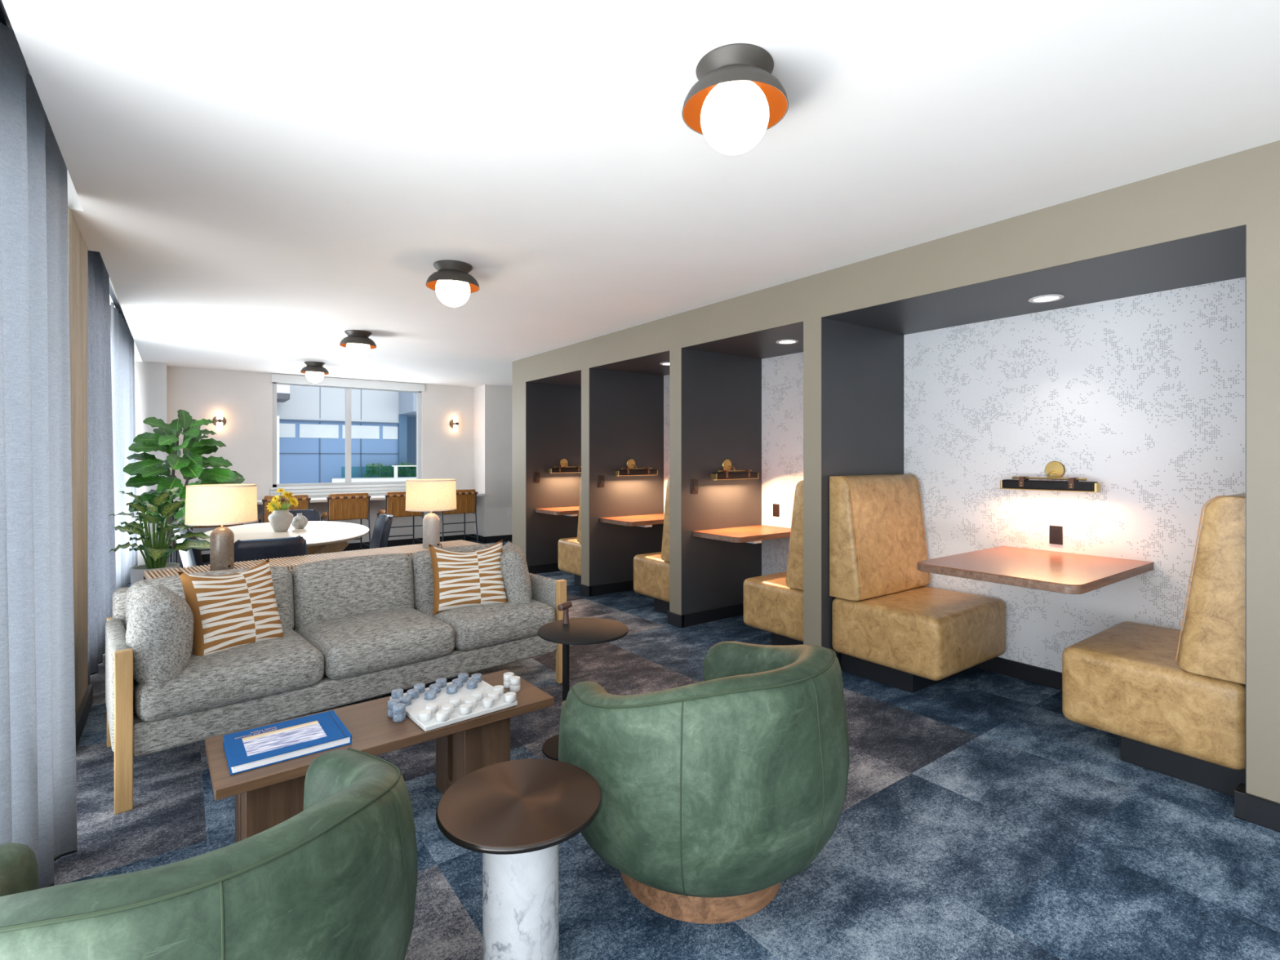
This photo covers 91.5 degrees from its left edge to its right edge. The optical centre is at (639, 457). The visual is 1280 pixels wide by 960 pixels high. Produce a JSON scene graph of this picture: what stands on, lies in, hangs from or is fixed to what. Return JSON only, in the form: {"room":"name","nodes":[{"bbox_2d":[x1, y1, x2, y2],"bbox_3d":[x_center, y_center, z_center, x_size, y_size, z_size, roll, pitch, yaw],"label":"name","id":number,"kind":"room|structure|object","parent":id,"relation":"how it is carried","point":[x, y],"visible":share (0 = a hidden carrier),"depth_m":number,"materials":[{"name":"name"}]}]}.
{"room":"common room","nodes":[
{"label":"common room","id":0,"kind":"room"},
{"bbox_2d":[67,206,88,716],"bbox_3d":[-2.920,0.101,3.058,0.255,2.500,0.710,0,0,-36],"label":"wall column","id":1,"kind":"structure","parent":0,"point":[77,248],"depth_m":3.13,"materials":[{"name":"concrete"}]},
{"bbox_2d":[75,684,93,751],"bbox_3d":[-2.904,1.301,3.056,0.278,0.100,0.773,0,0,-36],"label":"baseboard","id":2,"kind":"structure","parent":1,"relation":"attached to","point":[82,716],"depth_m":3.13,"materials":[{"name":"black"}]},
{"bbox_2d":[134,360,511,565],"bbox_3d":[-3.777,0.101,9.275,6.260,2.500,0.650,0,0,-36],"label":"wall","id":3,"kind":"structure","parent":0,"point":[478,455],"depth_m":9.29,"materials":[{"name":"paint"}]},
{"bbox_2d":[212,410,226,431],"bbox_3d":[-5.464,-0.474,8.103,0.148,0.272,0.132,0,0,-36],"label":"wall sconce","id":4,"kind":"object","parent":3,"relation":"attached to","point":[219,420],"visible":1,"depth_m":8.07,"materials":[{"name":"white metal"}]},
{"bbox_2d":[270,484,405,497],"bbox_3d":[-4.199,0.500,9.113,2.090,0.183,0.090,0,0,-36],"label":"trim","id":5,"kind":"structure","parent":3,"relation":"attached to","point":[372,490],"depth_m":8.98,"materials":[{"name":"white paint"}]},
{"bbox_2d":[272,382,421,487],"bbox_3d":[-4.250,-0.324,9.174,2.028,1.498,0.090,0,0,-36],"label":"window","id":6,"kind":"structure","parent":3,"relation":"in","point":[348,389],"depth_m":9.12,"materials":[{"name":"grey plastic"}]},
{"bbox_2d":[271,373,424,391],"bbox_3d":[-4.200,-1.087,9.115,2.070,0.115,0.065,0,0,-36],"label":"trim","id":7,"kind":"structure","parent":3,"relation":"attached to","point":[276,378],"depth_m":9.07,"materials":[{"name":"white paint"}]},
{"bbox_2d":[201,533,511,562],"bbox_3d":[-3.501,1.301,9.346,5.730,0.100,0.470,0,0,-36],"label":"baseboard","id":8,"kind":"structure","parent":3,"relation":"attached to","point":[352,546],"depth_m":9.68,"materials":[{"name":"black"}]},
{"bbox_2d":[257,493,484,504],"bbox_3d":[-4.190,0.697,8.820,3.987,0.256,0.489,0,0,-36],"label":"countertop","id":9,"kind":"structure","parent":3,"relation":"attached to","point":[372,497],"depth_m":8.68,"materials":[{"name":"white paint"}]},
{"bbox_2d":[449,415,458,431],"bbox_3d":[-2.948,-0.539,9.961,0.148,0.272,0.132,0,0,-36],"label":"wall sconce","id":10,"kind":"object","parent":3,"relation":"attached to","point":[454,424],"visible":1,"depth_m":9.93,"materials":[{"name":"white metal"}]},
{"bbox_2d":[0,0,1279,386],"bbox_3d":[-0.180,-1.349,4.361,6.710,0.400,13.030,0,0,-36],"label":"ceiling","id":11,"kind":"structure","parent":0,"point":[255,184],"depth_m":2.31,"materials":[{"name":"paint"}]},
{"bbox_2d":[0,2,28,73],"bbox_3d":[-0.756,-1.458,0.212,0.035,0.018,6.440,0,0,-36],"label":"track","id":12,"kind":"object","parent":11,"relation":"attached to","point":[3,20],"visible":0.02,"depth_m":2.06,"materials":[{"name":"grey metal"}]},
{"bbox_2d":[0,22,77,888],"bbox_3d":[-2.064,-0.052,2.114,0.247,2.794,1.603,0,0,-36],"label":"curtain","id":13,"kind":"object","parent":12,"relation":"hanging from","point":[38,784],"visible":0.89,"depth_m":2.06,"materials":[{"name":"fabric"}]},
{"bbox_2d":[109,280,126,322],"bbox_3d":[-4.561,-1.458,5.365,0.035,0.018,4.850,0,0,-36],"label":"track","id":14,"kind":"object","parent":11,"relation":"attached to","point":[112,293],"visible":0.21,"depth_m":5.74,"materials":[{"name":"grey metal"}]},
{"bbox_2d":[88,250,115,684],"bbox_3d":[-3.587,-0.052,4.106,0.111,2.794,1.644,0,0,-34],"label":"curtain","id":15,"kind":"object","parent":14,"relation":"hanging from","point":[101,531],"visible":0.53,"depth_m":4.28,"materials":[{"name":"grey fabric"}]},
{"bbox_2d":[110,302,137,589],"bbox_3d":[-5.322,-0.052,6.433,0.105,2.794,2.244,0,0,-34],"label":"curtain","id":16,"kind":"object","parent":14,"relation":"hanging from","point":[122,350],"visible":0.71,"depth_m":6.21,"materials":[{"name":"fabric"}]},
{"bbox_2d":[300,361,328,382],"bbox_3d":[-3.941,-1.026,7.557,0.310,0.245,0.310,0,0,-36],"label":"ceiling lamp","id":17,"kind":"object","parent":11,"relation":"attached to","point":[314,371],"visible":1,"depth_m":7.48,"materials":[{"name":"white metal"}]},
{"bbox_2d":[339,329,376,359],"bbox_3d":[-2.586,-1.026,5.721,0.310,0.245,0.310,0,0,-36],"label":"ceiling lamp","id":18,"kind":"object","parent":11,"relation":"attached to","point":[357,344],"visible":1,"depth_m":5.64,"materials":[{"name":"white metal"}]},
{"bbox_2d":[426,259,479,306],"bbox_3d":[-1.121,-1.026,3.737,0.310,0.245,0.310,0,0,-36],"label":"ceiling lamp","id":19,"kind":"object","parent":11,"relation":"attached to","point":[453,285],"visible":1,"depth_m":3.66,"materials":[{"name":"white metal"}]},
{"bbox_2d":[681,43,788,155],"bbox_3d":[0.279,-1.026,1.841,0.310,0.245,0.310,0,0,-36],"label":"ceiling lamp","id":20,"kind":"object","parent":11,"relation":"attached to","point":[736,97],"visible":1,"depth_m":1.77,"materials":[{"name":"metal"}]},
{"bbox_2d":[53,540,1279,959],"bbox_3d":[-0.190,1.401,4.415,6.660,0.100,13.130,0,0,-36],"label":"floor","id":21,"kind":"structure","parent":0,"point":[978,820],"depth_m":2.19,"materials":[{"name":"carpet"}]},
{"bbox_2d":[107,486,210,585],"bbox_3d":[-3.123,0.776,4.112,0.566,1.150,0.579,0,0,13],"label":"plant","id":22,"kind":"object","parent":21,"relation":"on","point":[156,554],"visible":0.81,"depth_m":4.03,"materials":[{"name":"green plant"}]},
{"bbox_2d":[165,546,201,568],"bbox_3d":[-4.738,1.136,6.384,0.403,0.430,0.403,0,0,-36],"label":"books","id":23,"kind":"object","parent":21,"relation":"on","point":[175,557],"depth_m":6.23,"materials":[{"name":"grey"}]},
{"bbox_2d":[123,408,244,568],"bbox_3d":[-4.684,0.423,6.457,1.026,1.856,1.028,0,0,-36],"label":"fiddle leaf fig","id":24,"kind":"object","parent":21,"relation":"on","point":[165,438],"visible":0.7,"depth_m":6.27,"materials":[{"name":"green"}]},
{"bbox_2d":[173,527,203,568],"bbox_3d":[-3.251,0.932,4.801,0.557,0.841,0.450,0,0,-44],"label":"dining chair","id":25,"kind":"object","parent":21,"relation":"on","point":[193,557],"visible":0.2,"depth_m":4.54,"materials":[{"name":"grey"}]},
{"bbox_2d":[0,747,417,959],"bbox_3d":[-0.910,1.003,1.277,0.869,0.696,0.840,0,0,-40],"label":"swivel armchair","id":26,"kind":"object","parent":21,"relation":"on","point":[335,879],"visible":1,"depth_m":1.05,"materials":[{"name":"green"}]},
{"bbox_2d":[190,523,243,551],"bbox_3d":[-5.079,0.910,7.484,0.538,0.884,0.524,0,0,-36],"label":"counter stool","id":27,"kind":"object","parent":21,"relation":"on","point":[197,526],"visible":0.12,"depth_m":7.32,"materials":[{"name":"brown leather"}]},
{"bbox_2d":[234,535,306,562],"bbox_3d":[-2.505,0.932,4.162,0.450,0.841,0.557,0,0,-38],"label":"dining chair","id":28,"kind":"object","parent":21,"relation":"on","point":[262,548],"visible":0.19,"depth_m":3.95,"materials":[{"name":"blue leather"}]},
{"bbox_2d":[198,520,369,555],"bbox_3d":[-2.901,0.996,5.142,1.210,0.774,1.860,0,0,-32],"label":"dining table","id":29,"kind":"object","parent":21,"relation":"on","point":[320,536],"visible":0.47,"depth_m":5.05,"materials":[{"name":"white stone"}]},
{"bbox_2d":[267,509,293,531],"bbox_3d":[-2.964,0.520,5.146,0.184,0.176,0.184,0,0,-36],"label":"vase","id":30,"kind":"object","parent":29,"relation":"on","point":[281,520],"visible":0.97,"depth_m":5.09,"materials":[{"name":"grey ceramic"}]},
{"bbox_2d":[266,500,281,512],"bbox_3d":[-3.009,0.411,5.125,0.107,0.119,0.078,0,0,-36],"label":"flower","id":31,"kind":"object","parent":30,"relation":"in","point":[270,507],"visible":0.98,"depth_m":5.12,"materials":[{"name":"yellow plant"}]},
{"bbox_2d":[291,513,307,528],"bbox_3d":[-2.917,0.543,5.342,0.128,0.129,0.128,0,0,-36],"label":"bud vase","id":32,"kind":"object","parent":29,"relation":"on","point":[299,522],"visible":0.98,"depth_m":5.30,"materials":[{"name":"grey ceramic"}]},
{"bbox_2d":[258,494,311,523],"bbox_3d":[-4.508,0.910,7.906,0.538,0.884,0.524,0,0,-36],"label":"counter stool","id":33,"kind":"object","parent":21,"relation":"on","point":[304,501],"visible":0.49,"depth_m":7.76,"materials":[{"name":"brown leather"}]},
{"bbox_2d":[288,508,319,520],"bbox_3d":[-3.227,0.932,5.931,0.450,0.841,0.557,0,0,-40],"label":"dining chair","id":34,"kind":"object","parent":21,"relation":"on","point":[310,514],"visible":0.12,"depth_m":6.16,"materials":[{"name":"blue leather"}]},
{"bbox_2d":[143,539,481,579],"bbox_3d":[-1.875,0.981,3.860,1.853,0.740,0.365,0,0,-43],"label":"console","id":35,"kind":"object","parent":21,"relation":"on","point":[291,562],"visible":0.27,"depth_m":3.79,"materials":[{"name":"brown wood"}]},
{"bbox_2d":[184,484,257,570],"bbox_3d":[-2.285,0.381,3.409,0.332,0.459,0.332,0,0,34],"label":"table lamp","id":36,"kind":"object","parent":35,"relation":"on","point":[208,504],"visible":0.99,"depth_m":3.32,"materials":[{"name":"fabric"}]},
{"bbox_2d":[404,479,456,547],"bbox_3d":[-1.422,0.381,4.248,0.332,0.459,0.332,0,0,34],"label":"table lamp","id":37,"kind":"object","parent":35,"relation":"on","point":[431,495],"visible":0.97,"depth_m":4.13,"materials":[{"name":"fabric"}]},
{"bbox_2d":[105,543,566,814],"bbox_3d":[-1.470,0.956,3.338,2.097,0.790,0.814,0,0,-42],"label":"sofa","id":38,"kind":"object","parent":21,"relation":"on","point":[357,628],"visible":0.76,"depth_m":3.00,"materials":[{"name":"grey fabric"}]},
{"bbox_2d":[124,582,193,690],"bbox_3d":[-2.015,0.751,2.616,0.227,0.384,0.460,0,0,-42],"label":"cushion","id":39,"kind":"object","parent":38,"relation":"on","point":[159,632],"visible":0.86,"depth_m":2.46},
{"bbox_2d":[125,565,293,630],"bbox_3d":[-2.099,0.759,3.080,0.683,0.395,0.239,0,0,-42],"label":"cushion","id":40,"kind":"object","parent":38,"relation":"on","point":[282,578],"depth_m":3.15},
{"bbox_2d":[133,627,324,722],"bbox_3d":[-1.899,0.959,2.860,0.687,0.209,0.684,0,0,-42],"label":"seat cushion","id":41,"kind":"object","parent":38,"relation":"on","point":[288,668],"depth_m":2.64,"materials":[{"name":"fabric"}]},
{"bbox_2d":[177,558,283,655],"bbox_3d":[-1.884,0.701,2.899,0.205,0.395,0.401,0,0,29],"label":"throw pillow","id":42,"kind":"object","parent":38,"relation":"on","point":[238,609],"visible":0.9,"depth_m":2.83,"materials":[{"name":"fabric"}]},
{"bbox_2d":[291,553,414,629],"bbox_3d":[-1.609,0.759,3.525,0.640,0.395,0.239,0,0,-42],"label":"cushion","id":43,"kind":"object","parent":38,"relation":"on","point":[331,589],"depth_m":3.42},
{"bbox_2d":[293,607,454,679],"bbox_3d":[-1.409,0.959,3.305,0.644,0.209,0.684,0,0,-42],"label":"seat cushion","id":44,"kind":"object","parent":38,"relation":"on","point":[370,643],"depth_m":3.12,"materials":[{"name":"fabric"}]},
{"bbox_2d":[409,543,503,609],"bbox_3d":[-1.136,0.759,3.954,0.638,0.395,0.239,0,0,-42],"label":"cushion","id":45,"kind":"object","parent":38,"relation":"on","point":[421,562],"depth_m":3.72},
{"bbox_2d":[428,538,507,614],"bbox_3d":[-1.006,0.696,3.676,0.440,0.385,0.199,0,0,-29],"label":"throw pillow","id":46,"kind":"object","parent":38,"relation":"on","point":[473,578],"visible":0.96,"depth_m":3.61,"materials":[{"name":"fabric"}]},
{"bbox_2d":[417,599,555,651],"bbox_3d":[-0.936,0.959,3.735,0.642,0.209,0.684,0,0,-42],"label":"seat cushion","id":47,"kind":"object","parent":38,"relation":"on","point":[508,625],"depth_m":3.49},
{"bbox_2d":[500,541,532,603],"bbox_3d":[-0.780,0.746,3.892,0.201,0.394,0.441,0,0,-13],"label":"cushion","id":48,"kind":"object","parent":38,"relation":"on","point":[513,565],"visible":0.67,"depth_m":3.70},
{"bbox_2d":[320,492,370,549],"bbox_3d":[-3.932,0.910,8.331,0.538,0.884,0.524,0,0,-36],"label":"counter stool","id":49,"kind":"object","parent":21,"relation":"on","point":[340,506],"visible":0.96,"depth_m":8.17,"materials":[{"name":"brown leather"}]},
{"bbox_2d":[204,669,554,842],"bbox_3d":[-0.902,1.149,2.279,1.108,0.405,0.415,0,0,-38],"label":"coffee table","id":50,"kind":"object","parent":21,"relation":"on","point":[266,797],"visible":0.43,"depth_m":2.16,"materials":[{"name":"brown wood"}]},
{"bbox_2d":[222,709,351,774],"bbox_3d":[-1.166,0.932,2.062,0.336,0.028,0.265,0,0,-38],"label":"book","id":51,"kind":"object","parent":50,"relation":"on","point":[249,749],"visible":1,"depth_m":2.02,"materials":[{"name":"blue paper"}]},
{"bbox_2d":[241,720,326,755],"bbox_3d":[-1.168,0.919,2.048,0.223,0.002,0.155,0,0,-38],"label":"photograph","id":52,"kind":"object","parent":51,"relation":"on","point":[278,739],"depth_m":2.04},
{"bbox_2d":[392,711,405,722],"bbox_3d":[-0.868,0.932,2.246,0.043,0.026,0.043,0,0,41],"label":"checker piece","id":53,"kind":"object","parent":50,"relation":"on","point":[397,718],"visible":0.84,"depth_m":2.23,"materials":[{"name":"grey stone"}]},
{"bbox_2d":[392,702,405,715],"bbox_3d":[-0.868,0.906,2.246,0.043,0.026,0.043,0,0,-44],"label":"checker piece","id":54,"kind":"object","parent":53,"relation":"on","point":[397,708],"visible":1,"depth_m":2.23,"materials":[{"name":"grey stone"}]},
{"bbox_2d":[390,677,517,731],"bbox_3d":[-0.719,0.936,2.398,0.358,0.017,0.358,0,0,-40],"label":"board","id":55,"kind":"object","parent":50,"relation":"on","point":[417,704],"visible":0.6,"depth_m":2.34,"materials":[{"name":"white stone"}]},
{"bbox_2d":[391,688,403,698],"bbox_3d":[-0.939,0.914,2.412,0.043,0.026,0.043,0,0,10],"label":"checker piece","id":56,"kind":"object","parent":55,"relation":"on","point":[396,693],"visible":0.85,"depth_m":2.40,"materials":[{"name":"grey stone"}]},
{"bbox_2d":[399,695,411,706],"bbox_3d":[-0.882,0.914,2.343,0.043,0.026,0.043,0,0,38],"label":"checker piece","id":57,"kind":"object","parent":55,"relation":"on","point":[406,700],"visible":0.81,"depth_m":2.33,"materials":[{"name":"grey stone"}]},
{"bbox_2d":[407,688,418,699],"bbox_3d":[-0.879,0.914,2.412,0.043,0.026,0.043,0,0,11],"label":"checker piece","id":58,"kind":"object","parent":55,"relation":"on","point":[414,693],"visible":0.81,"depth_m":2.40,"materials":[{"name":"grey stone"}]},
{"bbox_2d":[418,709,431,721],"bbox_3d":[-0.763,0.914,2.211,0.043,0.026,0.043,0,0,-13],"label":"checker piece","id":59,"kind":"object","parent":55,"relation":"on","point":[424,715],"visible":1,"depth_m":2.20,"materials":[{"name":"white stone"}]},
{"bbox_2d":[424,688,435,699],"bbox_3d":[-0.810,0.914,2.405,0.043,0.026,0.043,0,0,34],"label":"checker piece","id":60,"kind":"object","parent":55,"relation":"on","point":[430,694],"visible":1,"depth_m":2.39,"materials":[{"name":"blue stone"}]},
{"bbox_2d":[426,702,438,714],"bbox_3d":[-0.759,0.914,2.275,0.043,0.026,0.043,0,0,36],"label":"checker piece","id":61,"kind":"object","parent":55,"relation":"on","point":[433,707],"visible":0.77,"depth_m":2.26,"materials":[{"name":"white stone"}]},
{"bbox_2d":[435,710,448,721],"bbox_3d":[-0.699,0.914,2.207,0.043,0.026,0.043,0,0,-5],"label":"checker piece","id":62,"kind":"object","parent":55,"relation":"on","point":[441,715],"visible":1,"depth_m":2.19,"materials":[{"name":"white stone"}]},
{"bbox_2d":[441,703,453,714],"bbox_3d":[-0.699,0.914,2.267,0.043,0.026,0.043,0,0,-27],"label":"checker piece","id":63,"kind":"object","parent":55,"relation":"on","point":[450,707],"visible":0.73,"depth_m":2.26,"materials":[{"name":"white stone"}]},
{"bbox_2d":[445,684,457,693],"bbox_3d":[-0.744,0.914,2.463,0.043,0.026,0.043,0,0,-45],"label":"checker piece","id":64,"kind":"object","parent":55,"relation":"on","point":[451,688],"visible":1,"depth_m":2.45,"materials":[{"name":"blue stone"}]},
{"bbox_2d":[448,696,461,707],"bbox_3d":[-0.692,0.914,2.333,0.043,0.026,0.043,0,0,41],"label":"checker piece","id":65,"kind":"object","parent":55,"relation":"on","point":[455,700],"visible":0.79,"depth_m":2.32,"materials":[{"name":"white stone"}]},
{"bbox_2d":[459,703,471,715],"bbox_3d":[-0.634,0.914,2.265,0.043,0.026,0.043,0,0,-13],"label":"checker piece","id":66,"kind":"object","parent":55,"relation":"on","point":[464,708],"visible":1,"depth_m":2.25,"materials":[{"name":"white stone"}]},
{"bbox_2d":[464,697,476,707],"bbox_3d":[-0.631,0.914,2.325,0.043,0.026,0.043,0,0,40],"label":"checker piece","id":67,"kind":"object","parent":55,"relation":"on","point":[472,700],"visible":0.75,"depth_m":2.31,"materials":[{"name":"white stone"}]},
{"bbox_2d":[466,679,477,688],"bbox_3d":[-0.678,0.914,2.516,0.043,0.026,0.043,0,0,-17],"label":"checker piece","id":68,"kind":"object","parent":55,"relation":"on","point":[471,683],"visible":1,"depth_m":2.50,"materials":[{"name":"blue stone"}]},
{"bbox_2d":[471,690,483,701],"bbox_3d":[-0.623,0.914,2.393,0.043,0.026,0.043,0,0,-30],"label":"checker piece","id":69,"kind":"object","parent":55,"relation":"on","point":[478,695],"visible":0.77,"depth_m":2.38,"materials":[{"name":"white stone"}]},
{"bbox_2d":[482,697,493,707],"bbox_3d":[-0.566,0.914,2.327,0.043,0.026,0.043,0,0,-19],"label":"checker piece","id":70,"kind":"object","parent":55,"relation":"on","point":[487,702],"visible":1,"depth_m":2.31,"materials":[{"name":"white stone"}]},
{"bbox_2d":[504,691,515,702],"bbox_3d":[-0.494,0.914,2.378,0.043,0.026,0.043,0,0,-8],"label":"checker piece","id":71,"kind":"object","parent":55,"relation":"on","point":[509,697],"visible":1,"depth_m":2.36,"materials":[{"name":"white stone"}]},
{"bbox_2d":[509,684,519,692],"bbox_3d":[-0.507,0.932,2.528,0.043,0.026,0.043,0,0,-44],"label":"checker piece","id":72,"kind":"object","parent":50,"relation":"on","point":[512,688],"visible":0.83,"depth_m":2.51,"materials":[{"name":"white stone"}]},
{"bbox_2d":[509,675,520,685],"bbox_3d":[-0.507,0.906,2.528,0.043,0.026,0.043,0,0,-15],"label":"checker piece","id":73,"kind":"object","parent":72,"relation":"on","point":[514,680],"visible":1,"depth_m":2.51,"materials":[{"name":"white stone"}]},
{"bbox_2d":[368,513,393,549],"bbox_3d":[-2.462,0.932,5.462,0.557,0.841,0.450,0,0,-32],"label":"dining chair","id":74,"kind":"object","parent":21,"relation":"on","point":[383,523],"visible":0.38,"depth_m":5.61,"materials":[{"name":"blue leather"}]},
{"bbox_2d":[377,491,423,547],"bbox_3d":[-3.357,0.910,8.756,0.538,0.884,0.524,0,0,-36],"label":"counter stool","id":75,"kind":"object","parent":21,"relation":"on","point":[395,501],"visible":0.58,"depth_m":8.54,"materials":[{"name":"brown leather"}]},
{"bbox_2d":[432,488,478,542],"bbox_3d":[-2.738,0.910,9.213,0.538,0.884,0.524,0,0,-36],"label":"counter stool","id":76,"kind":"object","parent":21,"relation":"on","point":[466,500],"visible":0.63,"depth_m":9.10,"materials":[{"name":"brown"}]},
{"bbox_2d":[435,758,602,959],"bbox_3d":[-0.291,1.091,1.525,0.398,0.520,0.398,0,0,-36],"label":"side table","id":77,"kind":"object","parent":21,"relation":"on","point":[517,814],"visible":1,"depth_m":1.46,"materials":[{"name":"brown metal"}]},
{"bbox_2d":[558,479,581,586],"bbox_3d":[-0.383,0.750,6.731,0.830,1.202,0.624,0,0,-36],"label":"bench","id":78,"kind":"object","parent":21,"relation":"on","point":[569,548],"visible":0.19,"depth_m":6.50,"materials":[{"name":"beige leather"}]},
{"bbox_2d":[537,600,628,760],"bbox_3d":[-0.265,1.017,2.851,0.412,0.668,0.436,0,0,-36],"label":"side table","id":79,"kind":"object","parent":21,"relation":"on","point":[566,632],"visible":0.77,"depth_m":2.87,"materials":[{"name":"black"}]},
{"bbox_2d":[633,477,669,614],"bbox_3d":[0.442,0.750,5.614,0.830,1.202,0.623,0,0,-36],"label":"bench","id":80,"kind":"object","parent":21,"relation":"on","point":[651,571],"visible":0.27,"depth_m":5.35,"materials":[{"name":"beige leather"}]},
{"bbox_2d":[558,640,849,924],"bbox_3d":[0.211,0.975,2.054,0.939,0.753,0.908,0,0,-40],"label":"swivel armchair","id":81,"kind":"object","parent":21,"relation":"on","point":[717,791],"visible":0.98,"depth_m":1.66,"materials":[{"name":"green"}]},
{"bbox_2d":[743,480,803,645],"bbox_3d":[1.247,0.750,4.523,0.830,1.202,0.614,0,0,-36],"label":"bench","id":82,"kind":"object","parent":21,"relation":"on","point":[773,603],"visible":0.34,"depth_m":4.21,"materials":[{"name":"beige leather"}]},
{"bbox_2d":[829,474,1005,693],"bbox_3d":[1.727,0.733,3.873,0.830,1.237,0.700,0,0,-36],"label":"bench","id":83,"kind":"object","parent":21,"relation":"on","point":[889,628],"visible":0.99,"depth_m":3.80,"materials":[{"name":"beige leather"}]},
{"bbox_2d":[1062,493,1245,796],"bbox_3d":[2.462,0.750,2.878,0.830,1.202,0.634,0,0,-36],"label":"bench","id":84,"kind":"object","parent":21,"relation":"on","point":[1175,700],"visible":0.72,"depth_m":2.52,"materials":[{"name":"beige leather"}]},
{"bbox_2d":[511,140,1279,803],"bbox_3d":[2.348,0.101,4.232,2.395,2.500,9.820,0,0,-36],"label":"wall","id":85,"kind":"structure","parent":0,"point":[862,349],"depth_m":3.97,"materials":[{"name":"grey paint"}]},
{"bbox_2d":[535,506,578,515],"bbox_3d":[-0.743,0.626,7.283,0.806,0.064,0.499,0,0,-36],"label":"table","id":86,"kind":"object","parent":85,"relation":"attached to","point":[568,511],"visible":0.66,"depth_m":7.03,"materials":[{"name":"laminate"}]},
{"bbox_2d":[548,458,581,473],"bbox_3d":[-0.871,0.097,7.409,0.492,0.170,0.146,0,0,-36],"label":"picture light","id":87,"kind":"object","parent":85,"relation":"attached to","point":[564,468],"visible":0.88,"depth_m":7.36,"materials":[{"name":"gold metal"}]},
{"bbox_2d":[600,513,664,527],"bbox_3d":[0.075,0.626,6.174,0.806,0.064,0.499,0,0,-36],"label":"table","id":88,"kind":"object","parent":85,"relation":"attached to","point":[647,520],"visible":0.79,"depth_m":5.96,"materials":[{"name":"laminate"}]},
{"bbox_2d":[614,458,657,475],"bbox_3d":[-0.053,0.097,6.301,0.492,0.170,0.146,0,0,-36],"label":"picture light","id":89,"kind":"object","parent":85,"relation":"attached to","point":[630,463],"visible":1,"depth_m":6.28,"materials":[{"name":"gold metal"}]},
{"bbox_2d":[691,479,697,493],"bbox_3d":[0.444,0.233,5.030,0.068,0.115,0.012,0,0,-36],"label":"dimmer switch","id":90,"kind":"object","parent":85,"relation":"attached to","point":[694,482],"visible":1,"depth_m":5.02,"materials":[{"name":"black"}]},
{"bbox_2d":[710,458,758,479],"bbox_3d":[0.769,0.097,5.187,0.492,0.170,0.146,0,0,-36],"label":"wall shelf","id":91,"kind":"object","parent":85,"relation":"attached to","point":[723,474],"visible":1,"depth_m":5.15,"materials":[{"name":"gold metal"}]},
{"bbox_2d":[693,524,791,543],"bbox_3d":[0.897,0.626,5.061,0.806,0.064,0.499,0,0,-36],"label":"table","id":92,"kind":"object","parent":85,"relation":"attached to","point":[749,534],"visible":0.9,"depth_m":4.91,"materials":[{"name":"laminate"}]},
{"bbox_2d":[527,562,1279,832],"bbox_3d":[2.277,1.301,4.313,2.412,0.100,9.634,0,0,-36],"label":"baseboard","id":93,"kind":"structure","parent":85,"relation":"attached to","point":[1045,677],"depth_m":3.84,"materials":[{"name":"black"}]},
{"bbox_2d":[1027,293,1064,302],"bbox_3d":[2.214,-0.865,3.400,0.166,0.008,0.166,0,0,-36],"label":"recessed light","id":94,"kind":"object","parent":85,"relation":"in","point":[1046,298],"visible":1,"depth_m":3.39,"materials":[{"name":"white paint"}]},
{"bbox_2d":[663,276,1245,672],"bbox_3d":[1.247,0.230,5.351,0.100,2.242,6.272,0,0,-36],"label":"wall","id":95,"kind":"structure","parent":0,"point":[1142,397],"depth_m":3.60,"materials":[{"name":"paint"}]},
{"bbox_2d":[917,546,1153,594],"bbox_3d":[2.071,0.587,3.282,1.031,0.072,0.750,0,0,-36],"label":"table","id":96,"kind":"object","parent":95,"relation":"attached to","point":[1068,573],"visible":1,"depth_m":3.12,"materials":[{"name":"laminate"}]},
{"bbox_2d":[1000,461,1100,492],"bbox_3d":[2.378,0.106,3.613,0.146,0.170,0.492,0,0,-36],"label":"picture light","id":97,"kind":"object","parent":95,"relation":"attached to","point":[1055,470],"visible":1,"depth_m":3.60,"materials":[{"name":"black metal"}]},
{"bbox_2d":[1048,525,1062,544],"bbox_3d":[2.435,0.454,3.650,0.010,0.108,0.068,0,0,-36],"label":"wall outlet","id":98,"kind":"object","parent":95,"relation":"attached to","point":[1055,532],"visible":1,"depth_m":3.65,"materials":[{"name":"black"}]},
{"label":"outside","id":99,"kind":"structure","parent":0,"visible":0},
{"bbox_3d":[-20.887,4.451,28.289,120.000,0.200,49.670,0,0,-36],"label":"ground","id":100,"kind":"structure","parent":99,"visible":0},
{"bbox_2d":[133,341,289,484],"bbox_3d":[-10.907,-0.649,11.127,8.070,10.000,0.940,0,0,-36],"label":"building","id":101,"kind":"structure","parent":100,"relation":"on","point":[282,390],"depth_m":13.06,"materials":[{"name":"white paint"}]},
{"bbox_2d":[276,385,416,484],"bbox_3d":[-6.740,-0.399,16.031,14.200,9.500,4.200,0,0,-36],"label":"apartment building","id":102,"kind":"structure","parent":100,"relation":"on","point":[312,422],"depth_m":14.65,"materials":[{"name":"blue"}]},
{"bbox_2d":[332,476,416,482],"bbox_3d":[-5.684,2.416,14.635,2.800,3.870,1.500,0,0,-36],"label":"terrace","id":103,"kind":"object","parent":100,"relation":"on","point":[398,478],"visible":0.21,"depth_m":14.19,"materials":[{"name":"white"}]},
{"bbox_2d":[364,462,416,477],"bbox_3d":[-5.766,0.302,15.344,1.957,0.411,0.229,0,0,-36],"label":"hedge","id":104,"kind":"object","parent":103,"relation":"on","point":[370,466],"visible":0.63,"depth_m":15.09,"materials":[{"name":"green plant"}]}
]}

